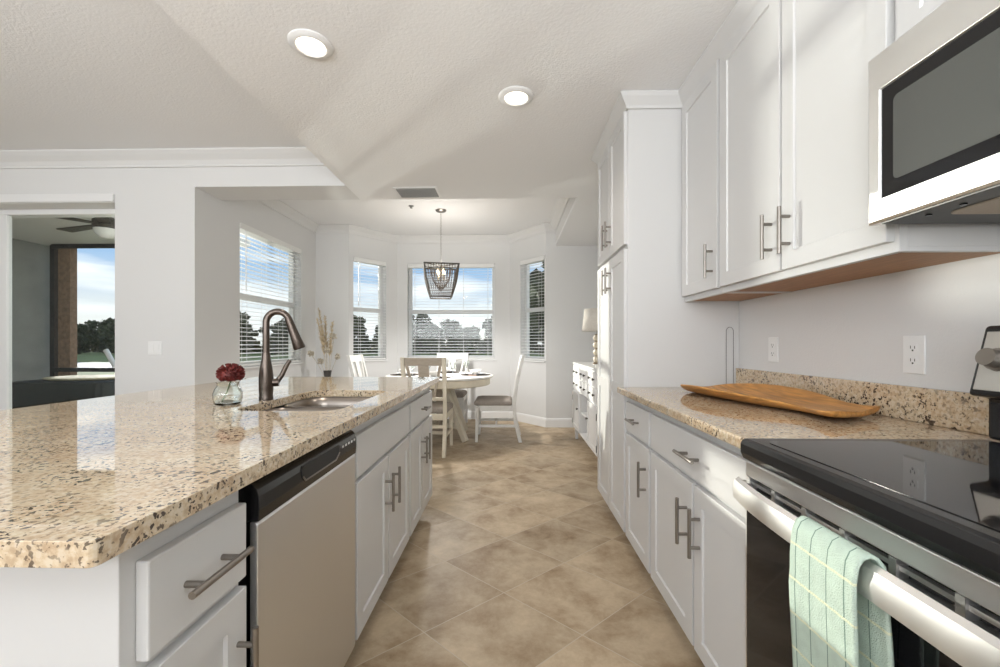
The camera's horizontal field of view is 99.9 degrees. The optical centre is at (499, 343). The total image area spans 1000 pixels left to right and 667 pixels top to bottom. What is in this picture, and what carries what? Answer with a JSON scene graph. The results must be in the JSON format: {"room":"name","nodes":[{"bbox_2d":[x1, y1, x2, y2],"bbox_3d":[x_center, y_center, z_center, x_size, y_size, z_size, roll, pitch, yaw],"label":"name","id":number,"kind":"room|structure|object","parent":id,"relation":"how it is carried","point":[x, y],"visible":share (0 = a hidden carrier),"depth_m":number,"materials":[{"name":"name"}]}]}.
{"room":"kitchen","nodes":[
{"label":"kitchen","id":0,"kind":"room"},
{"bbox_2d":[12,238,49,381],"bbox_3d":[-6.952,-0.161,5.237,0.250,2.619,2.440,0,0,1],"label":"wall","id":1,"kind":"structure","parent":0,"point":[30,261],"depth_m":6.09,"materials":[{"name":"grey paint"}]},
{"bbox_2d":[0,168,175,394],"bbox_3d":[-5.842,-0.241,3.755,6.140,2.780,0.160,0,0,1],"label":"wall","id":2,"kind":"structure","parent":0,"point":[144,204],"depth_m":3.61,"materials":[{"name":"white paint"}]},
{"bbox_2d":[0,193,114,409],"bbox_3d":[-4.562,-0.076,3.770,3.100,2.450,0.290,0,0,1],"label":"door frame","id":3,"kind":"structure","parent":2,"relation":"in","point":[6,216],"depth_m":3.82,"materials":[{"name":"white paint"}]},
{"bbox_2d":[148,341,161,354],"bbox_3d":[-2.960,0.039,3.602,0.120,0.116,0.009,0,0,1],"label":"light switch","id":4,"kind":"object","parent":2,"relation":"attached to","point":[154,347],"visible":1,"depth_m":3.60,"materials":[{"name":"white plastic"}]},
{"bbox_2d":[0,147,324,168],"bbox_3d":[-5.114,-1.570,3.609,7.603,0.121,0.098,0,0,1],"label":"trim","id":5,"kind":"structure","parent":2,"relation":"attached to","point":[226,156],"depth_m":3.56,"materials":[{"name":"white paint"}]},
{"bbox_2d":[12,217,249,246],"bbox_3d":[-6.352,-1.521,5.228,5.050,0.100,2.450,0,0,1],"label":"ceiling","id":6,"kind":"structure","parent":0,"point":[43,231],"depth_m":5.62,"materials":[{"name":"white paint"}]},
{"bbox_2d":[56,217,114,238],"bbox_3d":[-4.316,-1.310,4.646,1.413,0.319,1.359,0,0,1],"label":"ceiling fan","id":7,"kind":"object","parent":6,"relation":"hanging from","point":[104,227],"visible":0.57,"depth_m":4.53,"materials":[{"name":"brown glass"}]},
{"bbox_2d":[0,0,304,149],"bbox_3d":[-5.179,-1.656,-0.112,7.650,0.050,7.530,0,0,1],"label":"ceiling","id":8,"kind":"structure","parent":0,"point":[75,74],"depth_m":2.65,"materials":[{"name":"white paint"}]},
{"bbox_2d":[176,167,315,386],"bbox_3d":[-2.668,-0.241,4.717,0.160,2.780,2.235,0,0,1],"label":"wall","id":9,"kind":"structure","parent":0,"point":[207,226],"depth_m":3.85,"materials":[{"name":"white paint"}]},
{"bbox_2d":[240,231,302,368],"bbox_3d":[-2.649,-0.477,4.817,0.165,1.477,1.275,0,0,1],"label":"window","id":10,"kind":"structure","parent":9,"relation":"in","point":[243,296],"depth_m":5.31,"materials":[{"name":"white paint"}]},
{"bbox_2d":[240,222,300,366],"bbox_3d":[-2.605,-0.490,4.816,0.073,1.446,1.223,0,0,1],"label":"window blind","id":11,"kind":"object","parent":10,"relation":"attached to","point":[245,228],"visible":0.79,"depth_m":4.65,"materials":[{"name":"white plastic"}]},
{"bbox_2d":[316,233,348,376],"bbox_3d":[-2.328,-0.241,5.907,0.465,2.780,0.160,0,0,1],"label":"wall","id":12,"kind":"structure","parent":0,"point":[332,250],"depth_m":5.83,"materials":[{"name":"white paint"}]},
{"bbox_2d":[349,234,396,376],"bbox_3d":[-1.892,-0.241,6.173,0.160,2.780,0.798,0,0,42],"label":"wall","id":13,"kind":"structure","parent":0,"point":[359,246],"depth_m":6.28,"materials":[{"name":"white paint"}]},
{"bbox_2d":[353,262,387,361],"bbox_3d":[-1.922,-0.477,6.114,0.165,1.477,0.570,0,0,42],"label":"window","id":14,"kind":"structure","parent":13,"relation":"in","point":[379,310],"depth_m":6.31,"materials":[{"name":"white paint"}]},
{"bbox_2d":[353,257,385,359],"bbox_3d":[-1.889,-0.490,6.085,0.073,1.446,0.518,0,0,42],"label":"window blind","id":15,"kind":"object","parent":14,"relation":"attached to","point":[355,259],"visible":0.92,"depth_m":6.04,"materials":[{"name":"white plastic"}]},
{"bbox_2d":[195,166,575,240],"bbox_3d":[-0.582,-1.486,4.080,4.036,0.290,1.684,0,0,-28],"label":"wall header","id":16,"kind":"structure","parent":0,"point":[279,182],"depth_m":3.59,"materials":[{"name":"white paint"}]},
{"bbox_2d":[257,198,568,243],"bbox_3d":[-0.915,-1.577,5.153,3.325,0.105,2.500,0,0,1],"label":"trim","id":17,"kind":"structure","parent":16,"relation":"attached to","point":[278,206],"depth_m":5.88,"materials":[{"name":"white paint"}]},
{"bbox_2d":[281,198,557,234],"bbox_3d":[-0.993,-1.656,5.245,3.565,0.050,2.760,0,0,1],"label":"ceiling","id":18,"kind":"structure","parent":0,"point":[488,216],"depth_m":5.31,"materials":[{"name":"white paint"}]},
{"bbox_2d":[423,209,459,299],"bbox_3d":[-0.723,-1.092,5.139,0.426,1.078,0.426,0,0,-11],"label":"pendant chandelier","id":19,"kind":"object","parent":18,"relation":"hanging from","point":[438,268],"visible":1,"depth_m":5.03,"materials":[{"name":"grey metal"}]},
{"bbox_2d":[153,0,736,245],"bbox_3d":[0.019,-1.361,1.000,2.780,0.040,10.000,0,0,1],"label":"ceiling","id":20,"kind":"structure","parent":0,"point":[407,94],"depth_m":2.10,"materials":[{"name":"white paint"}]},
{"bbox_2d":[287,29,333,59],"bbox_3d":[-0.847,-1.334,1.883,0.190,0.014,0.190,0,0,1],"label":"recessed light","id":21,"kind":"object","parent":20,"relation":"in","point":[308,43],"visible":1,"depth_m":1.87,"materials":[{"name":"white paint"}]},
{"bbox_2d":[296,37,325,55],"bbox_3d":[-0.847,-1.335,1.883,0.123,0.006,0.123,0,0,1],"label":"diffuser","id":22,"kind":"object","parent":21,"relation":"attached to","point":[305,46],"depth_m":1.88,"materials":[{"name":"white plastic"}]},
{"bbox_2d":[393,187,440,197],"bbox_3d":[-0.727,-1.334,3.718,0.380,0.012,0.250,0,0,1],"label":"ceiling vent","id":23,"kind":"object","parent":20,"relation":"in","point":[403,192],"visible":1,"depth_m":3.69,"materials":[{"name":"white metal"}]},
{"bbox_2d":[499,86,533,106],"bbox_3d":[0.087,-1.334,2.279,0.190,0.014,0.190,0,0,1],"label":"recessed light","id":24,"kind":"object","parent":20,"relation":"in","point":[512,96],"visible":1,"depth_m":2.27,"materials":[{"name":"white plastic"}]},
{"bbox_2d":[505,92,526,103],"bbox_3d":[0.087,-1.335,2.279,0.123,0.006,0.123,0,0,1],"label":"diffuser","id":25,"kind":"object","parent":24,"relation":"attached to","point":[510,97],"depth_m":2.28,"materials":[{"name":"white plastic"}]},
{"bbox_2d":[397,243,509,410],"bbox_3d":[-0.706,-0.241,6.479,1.720,2.780,0.160,0,0,1],"label":"wall","id":26,"kind":"structure","parent":0,"point":[498,254],"depth_m":6.39,"materials":[{"name":"white paint"}]},
{"bbox_2d":[409,268,495,360],"bbox_3d":[-0.744,-0.477,6.462,1.375,1.477,0.165,0,0,1],"label":"window","id":27,"kind":"structure","parent":26,"relation":"in","point":[492,311],"depth_m":6.48,"materials":[{"name":"white paint"}]},
{"bbox_2d":[408,264,494,358],"bbox_3d":[-0.745,-0.490,6.418,1.323,1.446,0.073,0,0,1],"label":"window blind","id":28,"kind":"object","parent":27,"relation":"attached to","point":[410,266],"visible":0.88,"depth_m":6.40,"materials":[{"name":"white plastic"}]},
{"bbox_2d":[344,419,704,666],"bbox_3d":[-3.768,1.209,1.690,10.385,0.120,11.200,0,0,1],"label":"floor","id":29,"kind":"structure","parent":0,"point":[516,556],"depth_m":2.08,"materials":[{"name":"tile"}]},
{"bbox_2d":[12,379,114,408],"bbox_3d":[-4.886,0.774,4.941,1.251,0.710,0.901,0,0,1],"label":"patio table","id":30,"kind":"object","parent":29,"relation":"on","point":[26,393],"visible":0.2,"depth_m":4.57,"materials":[{"name":"black"}]},
{"bbox_2d":[42,375,114,380],"bbox_3d":[-4.863,0.399,4.957,0.891,0.040,0.594,0,0,1],"label":"tabletop","id":31,"kind":"object","parent":30,"relation":"on","point":[70,377],"visible":0.85,"depth_m":4.77,"materials":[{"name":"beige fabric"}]},
{"bbox_2d":[50,244,114,376],"bbox_3d":[-5.283,-0.161,6.232,2.860,2.620,0.110,0,0,1],"label":"screen frame","id":32,"kind":"object","parent":29,"relation":"on","point":[54,369],"visible":0.34,"depth_m":6.26,"materials":[{"name":"brown metal"}]},
{"bbox_2d":[0,491,258,666],"bbox_3d":[-0.792,0.708,0.727,0.641,0.880,0.261,0,0,1],"label":"base cabinet","id":33,"kind":"object","parent":29,"relation":"on","point":[174,598],"visible":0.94,"depth_m":0.62,"materials":[{"name":"white paint"}]},
{"bbox_2d":[238,430,355,666],"bbox_3d":[-0.793,0.709,1.154,0.600,0.876,0.588,0,0,1],"label":"dishwasher","id":34,"kind":"object","parent":29,"relation":"on","point":[299,580],"visible":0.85,"depth_m":1.08,"materials":[{"name":"silver metal"}]},
{"bbox_2d":[238,487,249,666],"bbox_3d":[-0.811,0.657,1.155,0.564,0.773,0.588,0,0,1],"label":"panel","id":35,"kind":"object","parent":34,"relation":"in","point":[243,493],"depth_m":0.89,"materials":[{"name":"black plastic"}]},
{"bbox_2d":[323,370,331,376],"bbox_3d":[-2.231,0.749,5.435,0.260,0.799,0.259,0,0,1],"label":"floor vase","id":36,"kind":"object","parent":29,"relation":"on","point":[326,373],"visible":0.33,"depth_m":5.40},
{"bbox_2d":[317,318,325,368],"bbox_3d":[-2.290,0.077,5.384,0.138,0.824,0.076,0,0,-38],"label":"pampas plume","id":37,"kind":"object","parent":36,"relation":"in","point":[320,334],"visible":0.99,"depth_m":5.38},
{"bbox_2d":[318,308,326,363],"bbox_3d":[-2.299,0.011,5.434,0.132,0.957,0.079,0,0,1],"label":"pampas plume","id":38,"kind":"object","parent":36,"relation":"in","point":[319,314],"visible":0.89,"depth_m":5.43},
{"bbox_2d":[323,315,328,360],"bbox_3d":[-2.270,0.057,5.468,0.108,0.864,0.079,0,0,37],"label":"pampas plume","id":39,"kind":"object","parent":36,"relation":"in","point":[325,318],"visible":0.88,"depth_m":5.46},
{"bbox_2d":[328,322,333,363],"bbox_3d":[-2.197,0.097,5.443,0.098,0.784,0.075,0,0,1],"label":"pampas plume","id":40,"kind":"object","parent":36,"relation":"in","point":[331,326],"visible":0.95,"depth_m":5.44},
{"bbox_2d":[263,397,408,639],"bbox_3d":[-0.766,0.708,1.841,0.641,0.880,0.781,0,0,1],"label":"base cabinet","id":41,"kind":"object","parent":29,"relation":"on","point":[382,442],"visible":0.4,"depth_m":1.70,"materials":[{"name":"grey paint"}]},
{"bbox_2d":[0,377,438,567],"bbox_3d":[-1.101,0.251,1.737,1.296,0.032,2.449,0,0,1],"label":"countertop","id":42,"kind":"structure","parent":41,"relation":"on","point":[83,483],"depth_m":0.90,"materials":[{"name":"stone"}]},
{"bbox_2d":[212,381,242,405],"bbox_3d":[-1.054,0.192,1.625,0.100,0.085,0.100,0,0,1],"label":"glass vase","id":43,"kind":"object","parent":42,"relation":"on","point":[225,392],"visible":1,"depth_m":1.59,"materials":[{"name":"white"}]},
{"bbox_2d":[215,363,244,382],"bbox_3d":[-1.042,0.149,1.626,0.099,0.149,0.098,0,0,1],"label":"flower","id":44,"kind":"object","parent":43,"relation":"in","point":[233,372],"visible":0.98,"depth_m":1.60,"materials":[{"name":"red plant"}]},
{"bbox_2d":[259,308,304,400],"bbox_3d":[-0.919,0.044,1.774,0.177,0.382,0.058,0,0,-18],"label":"kitchen faucet","id":45,"kind":"object","parent":42,"relation":"on","point":[267,382],"visible":1,"depth_m":1.75,"materials":[{"name":"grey metal"}]},
{"bbox_2d":[264,397,370,410],"bbox_3d":[-0.753,0.360,1.785,0.392,0.181,0.650,0,0,1],"label":"sink","id":46,"kind":"object","parent":42,"relation":"in","point":[318,403],"visible":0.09,"depth_m":2.08,"materials":[{"name":"grey metal"}]},
{"bbox_2d":[346,354,367,376],"bbox_3d":[-1.519,0.644,5.188,0.594,1.009,0.460,0,0,1],"label":"dining chair","id":47,"kind":"object","parent":29,"relation":"on","point":[350,358],"visible":0.25,"depth_m":5.17,"materials":[{"name":"white paint"}]},
{"bbox_2d":[406,387,431,535],"bbox_3d":[-0.749,0.708,2.556,0.641,0.880,0.645,0,0,1],"label":"base cabinet","id":48,"kind":"object","parent":29,"relation":"on","point":[420,404],"visible":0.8,"depth_m":2.48,"materials":[{"name":"grey paint"}]},
{"bbox_2d":[400,357,452,457],"bbox_3d":[-0.764,0.644,4.477,0.460,1.009,0.594,0,0,1],"label":"dining chair","id":49,"kind":"object","parent":29,"relation":"on","point":[423,364],"visible":0.57,"depth_m":4.25,"materials":[{"name":"beige paint"}]},
{"bbox_2d":[432,402,452,412],"bbox_3d":[-0.762,0.685,4.552,0.460,0.072,0.445,0,0,1],"label":"cushion","id":50,"kind":"object","parent":49,"relation":"on","point":[437,407],"depth_m":4.41,"materials":[{"name":"beige fabric"}]},
{"bbox_2d":[385,371,493,442],"bbox_3d":[-0.732,0.768,5.159,1.310,0.766,1.310,0,0,1],"label":"dining table","id":51,"kind":"object","parent":29,"relation":"on","point":[459,381],"visible":0.51,"depth_m":4.91,"materials":[{"name":"white paint"}]},
{"bbox_2d":[450,362,455,376],"bbox_3d":[-0.545,0.299,4.854,0.076,0.170,0.076,0,0,1],"label":"wine glass","id":52,"kind":"object","parent":51,"relation":"on","point":[452,364],"visible":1,"depth_m":4.83,"materials":[{"name":"white"}]},
{"bbox_2d":[460,374,489,375],"bbox_3d":[-0.302,0.383,5.149,0.370,0.004,0.370,0,0,1],"label":"placemat","id":53,"kind":"object","parent":51,"relation":"on","point":[460,374],"visible":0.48,"depth_m":5.16,"materials":[{"name":"beige fabric"}]},
{"bbox_2d":[465,372,484,374],"bbox_3d":[-0.302,0.371,5.149,0.264,0.018,0.264,0,0,1],"label":"plate","id":54,"kind":"object","parent":53,"relation":"on","point":[470,373],"visible":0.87,"depth_m":5.15,"materials":[{"name":"white ceramic"}]},
{"bbox_2d":[469,369,481,373],"bbox_3d":[-0.302,0.345,5.149,0.156,0.055,0.156,0,0,1],"label":"bowl","id":55,"kind":"object","parent":54,"relation":"on","point":[473,371],"visible":0.98,"depth_m":5.11,"materials":[{"name":"white ceramic"}]},
{"bbox_2d":[430,353,467,422],"bbox_3d":[-0.700,0.644,5.880,0.460,1.009,0.594,0,0,1],"label":"dining chair","id":56,"kind":"object","parent":29,"relation":"on","point":[461,394],"visible":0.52,"depth_m":6.09,"materials":[{"name":"white paint"}]},
{"bbox_2d":[436,389,466,397],"bbox_3d":[-0.702,0.685,5.806,0.460,0.072,0.445,0,0,1],"label":"cushion","id":57,"kind":"object","parent":56,"relation":"on","point":[460,393],"depth_m":5.69,"materials":[{"name":"beige fabric"}]},
{"bbox_2d":[474,354,524,442],"bbox_3d":[-0.002,0.644,5.091,0.594,1.009,0.460,0,0,1],"label":"dining chair","id":58,"kind":"object","parent":29,"relation":"on","point":[484,402],"visible":1,"depth_m":4.88,"materials":[{"name":"white paint"}]},
{"bbox_2d":[474,395,511,405],"bbox_3d":[-0.076,0.685,5.093,0.445,0.072,0.460,0,0,1],"label":"cushion","id":59,"kind":"object","parent":58,"relation":"on","point":[484,400],"depth_m":4.88,"materials":[{"name":"beige fabric"}]},
{"bbox_2d":[572,362,597,456],"bbox_3d":[1.080,0.686,4.380,0.480,0.924,1.460,0,0,1],"label":"sideboard","id":60,"kind":"object","parent":29,"relation":"on","point":[585,379],"visible":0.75,"depth_m":4.28,"materials":[{"name":"white paint"}]},
{"bbox_2d":[582,308,597,363],"bbox_3d":[1.065,-0.077,4.596,0.330,0.601,0.330,0,0,1],"label":"table lamp","id":61,"kind":"object","parent":60,"relation":"on","point":[590,318],"visible":0.54,"depth_m":4.51,"materials":[{"name":"brown ceramic"}]},
{"bbox_2d":[624,398,653,573],"bbox_3d":[0.956,0.708,2.063,0.653,0.880,0.406,0,0,1],"label":"base cabinet","id":62,"kind":"object","parent":29,"relation":"on","point":[638,415],"visible":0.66,"depth_m":2.02,"materials":[{"name":"grey paint"}]},
{"bbox_2d":[598,109,738,531],"bbox_3d":[0.969,-0.061,2.625,0.653,2.419,0.715,0,0,1],"label":"pantry cabinet","id":63,"kind":"object","parent":29,"relation":"on","point":[649,336],"visible":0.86,"depth_m":2.27,"materials":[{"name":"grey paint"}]},
{"bbox_2d":[651,410,746,666],"bbox_3d":[0.941,0.708,1.421,0.653,0.880,0.874,0,0,1],"label":"base cabinet","id":64,"kind":"object","parent":29,"relation":"on","point":[698,524],"visible":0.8,"depth_m":1.37,"materials":[{"name":"grey paint"}]},
{"bbox_2d":[617,368,999,448],"bbox_3d":[0.944,0.199,1.624,0.655,0.136,1.284,0,0,1],"label":"countertop","id":65,"kind":"structure","parent":64,"relation":"on","point":[905,412],"depth_m":1.28,"materials":[{"name":"stone"}]},
{"bbox_2d":[726,327,733,382],"bbox_3d":[1.234,0.072,2.255,0.041,0.323,0.003,0,0,1],"label":"wire loop","id":66,"kind":"object","parent":65,"relation":"on","point":[728,327],"visible":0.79,"depth_m":2.25,"materials":[{"name":"grey metal"}]},
{"bbox_2d":[680,383,879,417],"bbox_3d":[1.046,0.207,1.652,0.372,0.053,0.819,0,0,-10],"label":"wooden tray","id":67,"kind":"object","parent":65,"relation":"on","point":[777,396],"visible":1,"depth_m":1.58,"materials":[{"name":"brown wood"}]},
{"bbox_2d":[732,325,999,666],"bbox_3d":[0.865,0.553,0.601,0.700,1.189,0.759,0,0,1],"label":"oven range","id":68,"kind":"object","parent":29,"relation":"on","point":[928,509],"visible":0.95,"depth_m":0.67,"materials":[{"name":"grey metal"}]},
{"bbox_2d":[789,515,893,666],"bbox_3d":[0.525,0.544,0.659,0.047,0.490,0.157,0,0,1],"label":"dish towel","id":69,"kind":"object","parent":68,"relation":"hanging from","point":[833,624],"visible":0.98,"depth_m":0.64,"materials":[{"name":"green fabric"}]},
{"bbox_2d":[740,438,999,583],"bbox_3d":[0.835,0.247,0.602,0.559,0.051,0.759,0,0,1],"label":"cooktop","id":70,"kind":"object","parent":68,"relation":"in","point":[938,499],"depth_m":0.68,"materials":[{"name":"black glass"}]},
{"bbox_2d":[510,233,545,417],"bbox_3d":[0.455,-0.241,6.122,0.160,2.780,0.778,0,0,-38],"label":"wall","id":71,"kind":"structure","parent":0,"point":[531,394],"depth_m":6.19,"materials":[{"name":"white paint"}]},
{"bbox_2d":[524,261,544,361],"bbox_3d":[0.505,-0.477,6.030,0.165,1.477,0.545,0,0,-38],"label":"window","id":72,"kind":"structure","parent":71,"relation":"in","point":[541,309],"depth_m":6.22,"materials":[{"name":"white paint"}]},
{"bbox_2d":[520,256,543,359],"bbox_3d":[0.471,-0.490,6.002,0.073,1.446,0.493,0,0,-38],"label":"window blind","id":73,"kind":"object","parent":72,"relation":"attached to","point":[541,258],"visible":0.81,"depth_m":6.00,"materials":[{"name":"white plastic"}]},
{"bbox_2d":[546,232,599,417],"bbox_3d":[1.079,-0.241,5.836,0.890,2.780,0.160,0,0,1],"label":"wall","id":74,"kind":"structure","parent":0,"point":[571,271],"depth_m":5.76,"materials":[{"name":"white paint"}]},
{"bbox_2d":[447,411,573,427],"bbox_3d":[-1.091,1.087,5.543,4.529,0.125,1.994,0,0,-28],"label":"baseboard","id":75,"kind":"structure","parent":74,"relation":"attached to","point":[530,419],"depth_m":6.01,"materials":[{"name":"white paint"}]},
{"bbox_2d":[739,253,999,391],"bbox_3d":[1.331,-0.241,0.859,0.150,2.780,9.780,0,0,1],"label":"wall","id":76,"kind":"structure","parent":0,"point":[854,329],"depth_m":1.40,"materials":[{"name":"white paint"}]},
{"bbox_2d":[591,0,759,165],"bbox_3d":[0.932,-1.303,0.907,0.644,0.074,4.257,0,0,1],"label":"trim","id":77,"kind":"structure","parent":76,"relation":"attached to","point":[627,100],"depth_m":2.21,"materials":[{"name":"grey paint"}]},
{"bbox_2d":[682,59,780,301],"bbox_3d":[1.106,-0.747,2.057,0.353,1.048,0.406,0,0,1],"label":"upper cabinet","id":78,"kind":"object","parent":76,"relation":"attached to","point":[701,111],"visible":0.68,"depth_m":2.03,"materials":[{"name":"grey paint"}]},
{"bbox_2d":[768,337,777,361],"bbox_3d":[1.278,0.029,1.965,0.008,0.117,0.070,0,0,1],"label":"wall outlet","id":79,"kind":"object","parent":76,"relation":"attached to","point":[772,341],"visible":1,"depth_m":1.96,"materials":[{"name":"white plastic"}]},
{"bbox_2d":[720,0,999,292],"bbox_3d":[1.091,-0.747,1.432,0.353,1.048,0.840,0,0,1],"label":"upper cabinet","id":80,"kind":"object","parent":76,"relation":"attached to","point":[794,74],"visible":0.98,"depth_m":1.33,"materials":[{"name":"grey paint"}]},
{"bbox_2d":[736,368,988,435],"bbox_3d":[1.262,0.183,1.616,0.020,0.104,1.284,0,0,1],"label":"backsplash","id":81,"kind":"structure","parent":76,"relation":"attached to","point":[958,410],"depth_m":1.30,"materials":[{"name":"stone"}]},
{"bbox_2d":[903,335,925,374],"bbox_3d":[1.261,0.034,1.280,0.008,0.117,0.070,0,0,1],"label":"wall outlet","id":82,"kind":"object","parent":76,"relation":"attached to","point":[914,346],"visible":1,"depth_m":1.27,"materials":[{"name":"white plastic"}]},
{"bbox_2d":[908,356,917,365],"bbox_3d":[1.259,0.053,1.280,0.002,0.028,0.033,0,0,1],"label":"socket","id":83,"kind":"object","parent":82,"relation":"attached to","point":[912,360],"depth_m":1.28,"materials":[{"name":"grey plastic"}]},
{"bbox_2d":[908,344,917,352],"bbox_3d":[1.259,0.015,1.280,0.002,0.028,0.033,0,0,1],"label":"socket","id":84,"kind":"object","parent":82,"relation":"attached to","point":[912,348],"depth_m":1.28,"materials":[{"name":"grey plastic"}]},
{"bbox_2d":[896,0,946,39],"bbox_3d":[1.091,-0.977,0.615,0.313,0.588,0.790,0,0,1],"label":"upper cabinet","id":85,"kind":"object","parent":76,"relation":"attached to","point":[909,13],"visible":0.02,"depth_m":0.96,"materials":[{"name":"grey paint"}]},
{"bbox_2d":[868,0,999,225],"bbox_3d":[1.038,-0.477,0.618,0.418,0.403,0.784,0,0,1],"label":"microwave","id":86,"kind":"object","parent":85,"relation":"attached to","point":[934,91],"visible":1,"depth_m":0.85,"materials":[{"name":"grey metal"}]},
{"bbox_3d":[-5.804,1.175,5.590,6.130,0.048,3.500,0,0,1],"label":"floor","id":87,"kind":"structure","parent":0,"visible":0},
{"bbox_2d":[58,249,76,375],"bbox_3d":[-6.497,-0.161,6.311,0.190,2.620,0.110,0,0,1],"label":"column","id":88,"kind":"structure","parent":87,"relation":"on","point":[67,258],"depth_m":6.26,"materials":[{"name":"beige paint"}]},
{"bbox_2d":[103,349,114,367],"bbox_3d":[-5.895,0.624,6.592,0.658,1.083,0.070,0,0,1],"label":"leaning pole","id":89,"kind":"object","parent":87,"relation":"on","point":[108,354],"visible":0.34,"depth_m":6.57,"materials":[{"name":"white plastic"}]},
{"label":"outside","id":90,"kind":"structure","parent":0,"visible":0},
{"bbox_2d":[77,348,543,374],"bbox_3d":[1.619,1.324,67.981,160.000,0.050,144.000,0,0,1],"label":"lawn","id":91,"kind":"structure","parent":90,"point":[91,356],"depth_m":41.97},
{"bbox_2d":[77,323,90,353],"bbox_3d":[-50.689,-0.477,50.181,3.300,4.073,2.899,0,0,32],"label":"tree","id":92,"kind":"object","parent":91,"relation":"on","point":[82,341],"visible":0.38,"depth_m":50.32,"materials":[{"name":"green plant"}]},
{"bbox_2d":[79,324,94,352],"bbox_3d":[-57.444,-0.647,57.291,3.636,4.418,3.269,0,0,32],"label":"tree","id":93,"kind":"object","parent":91,"relation":"on","point":[84,348],"visible":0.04,"depth_m":57.75,"materials":[{"name":"green plant"}]},
{"bbox_2d":[84,317,114,352],"bbox_3d":[-53.422,-0.990,57.274,3.888,5.241,4.426,0,0,8],"label":"tree","id":94,"kind":"object","parent":91,"relation":"on","point":[92,325],"visible":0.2,"depth_m":56.00,"materials":[{"name":"green plant"}]},
{"bbox_2d":[97,318,114,353],"bbox_3d":[-45.657,-0.833,50.238,3.779,4.544,3.238,0,0,-41],"label":"tree","id":95,"kind":"object","parent":91,"relation":"on","point":[109,325],"visible":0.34,"depth_m":49.43,"materials":[{"name":"green plant"}]},
{"bbox_2d":[240,312,251,352],"bbox_3d":[-31.701,-1.273,50.414,3.940,5.476,3.376,0,0,14],"label":"tree","id":96,"kind":"object","parent":91,"relation":"on","point":[243,331],"visible":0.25,"depth_m":50.34,"materials":[{"name":"green plant"}]},
{"bbox_2d":[242,323,258,352],"bbox_3d":[-34.357,-0.800,56.261,3.180,4.473,3.712,0,0,-44],"label":"tree","id":97,"kind":"object","parent":91,"relation":"on","point":[248,334],"visible":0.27,"depth_m":55.86,"materials":[{"name":"green plant"}]},
{"bbox_2d":[258,323,287,353],"bbox_3d":[-26.899,-0.471,50.206,2.883,4.021,3.207,0,0,39],"label":"tree","id":98,"kind":"object","parent":91,"relation":"on","point":[275,326],"visible":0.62,"depth_m":49.93,"materials":[{"name":"green plant"}]},
{"bbox_2d":[276,318,287,352],"bbox_3d":[-28.995,-1.034,57.604,3.470,5.292,3.859,0,0,-30],"label":"tree","id":99,"kind":"object","parent":91,"relation":"on","point":[282,321],"visible":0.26,"depth_m":56.41,"materials":[{"name":"green plant"}]},
{"bbox_2d":[85,331,541,352],"bbox_3d":[-17.572,-0.224,61.435,94.458,3.730,2.451,0,0,1],"label":"undergrowth","id":100,"kind":"object","parent":91,"relation":"on","point":[95,346],"visible":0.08,"depth_m":61.13,"materials":[{"name":"green plant"}]},
{"bbox_2d":[353,317,361,349],"bbox_3d":[-18.166,-1.055,49.985,3.258,5.015,3.803,0,0,-22],"label":"tree","id":101,"kind":"object","parent":91,"relation":"on","point":[355,329],"visible":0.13,"depth_m":49.29,"materials":[{"name":"green plant"}]},
{"bbox_2d":[353,314,368,352],"bbox_3d":[-19.569,-1.319,57.032,3.459,5.575,4.037,0,0,-2],"label":"tree","id":102,"kind":"object","parent":91,"relation":"on","point":[363,320],"visible":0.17,"depth_m":56.97,"materials":[{"name":"green plant"}]},
{"bbox_2d":[413,314,433,352],"bbox_3d":[-10.578,-1.403,55.935,4.552,6.183,3.999,0,0,-28],"label":"tree","id":103,"kind":"object","parent":91,"relation":"on","point":[417,332],"visible":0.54,"depth_m":55.22,"materials":[{"name":"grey plant"}]},
{"bbox_2d":[422,322,445,353],"bbox_3d":[-8.146,-0.580,50.949,2.693,4.307,3.066,0,0,-40],"label":"tree","id":104,"kind":"object","parent":91,"relation":"on","point":[432,332],"visible":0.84,"depth_m":50.44,"materials":[{"name":"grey plant"}]},
{"bbox_2d":[439,318,463,352],"bbox_3d":[-6.421,-1.000,56.053,3.541,4.899,3.034,0,0,15],"label":"tree","id":105,"kind":"object","parent":91,"relation":"on","point":[450,332],"visible":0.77,"depth_m":55.61,"materials":[{"name":"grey plant"}]},
{"bbox_2d":[455,325,480,354],"bbox_3d":[-3.604,-0.378,49.290,2.940,3.578,2.519,0,0,18],"label":"tree","id":106,"kind":"object","parent":91,"relation":"on","point":[467,332],"visible":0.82,"depth_m":48.88,"materials":[{"name":"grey plant"}]},
{"bbox_2d":[477,317,491,352],"bbox_3d":[-1.002,-1.051,56.393,3.637,5.332,4.045,0,0,40],"label":"tree","id":107,"kind":"object","parent":91,"relation":"on","point":[488,331],"visible":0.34,"depth_m":55.86,"materials":[{"name":"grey plant"}]},
{"bbox_2d":[530,262,543,331],"bbox_3d":[2.437,-1.692,11.022,4.314,6.844,4.911,0,0,-38],"label":"tree","id":108,"kind":"object","parent":91,"relation":"on","point":[535,321],"visible":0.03,"depth_m":10.53,"materials":[{"name":"green plant"}]},
{"bbox_2d":[533,326,543,352],"bbox_3d":[5.488,-0.734,49.923,3.478,4.658,3.959,0,0,2],"label":"tree","id":109,"kind":"object","parent":91,"relation":"on","point":[536,332],"visible":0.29,"depth_m":48.68,"materials":[{"name":"green plant"}]},
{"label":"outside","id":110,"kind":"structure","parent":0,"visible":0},
{"bbox_2d":[77,362,111,367],"bbox_3d":[-45.428,1.294,24.588,68.000,0.009,9.000,0,0,1],"label":"road","id":111,"kind":"structure","parent":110,"point":[79,364],"depth_m":24.61,"materials":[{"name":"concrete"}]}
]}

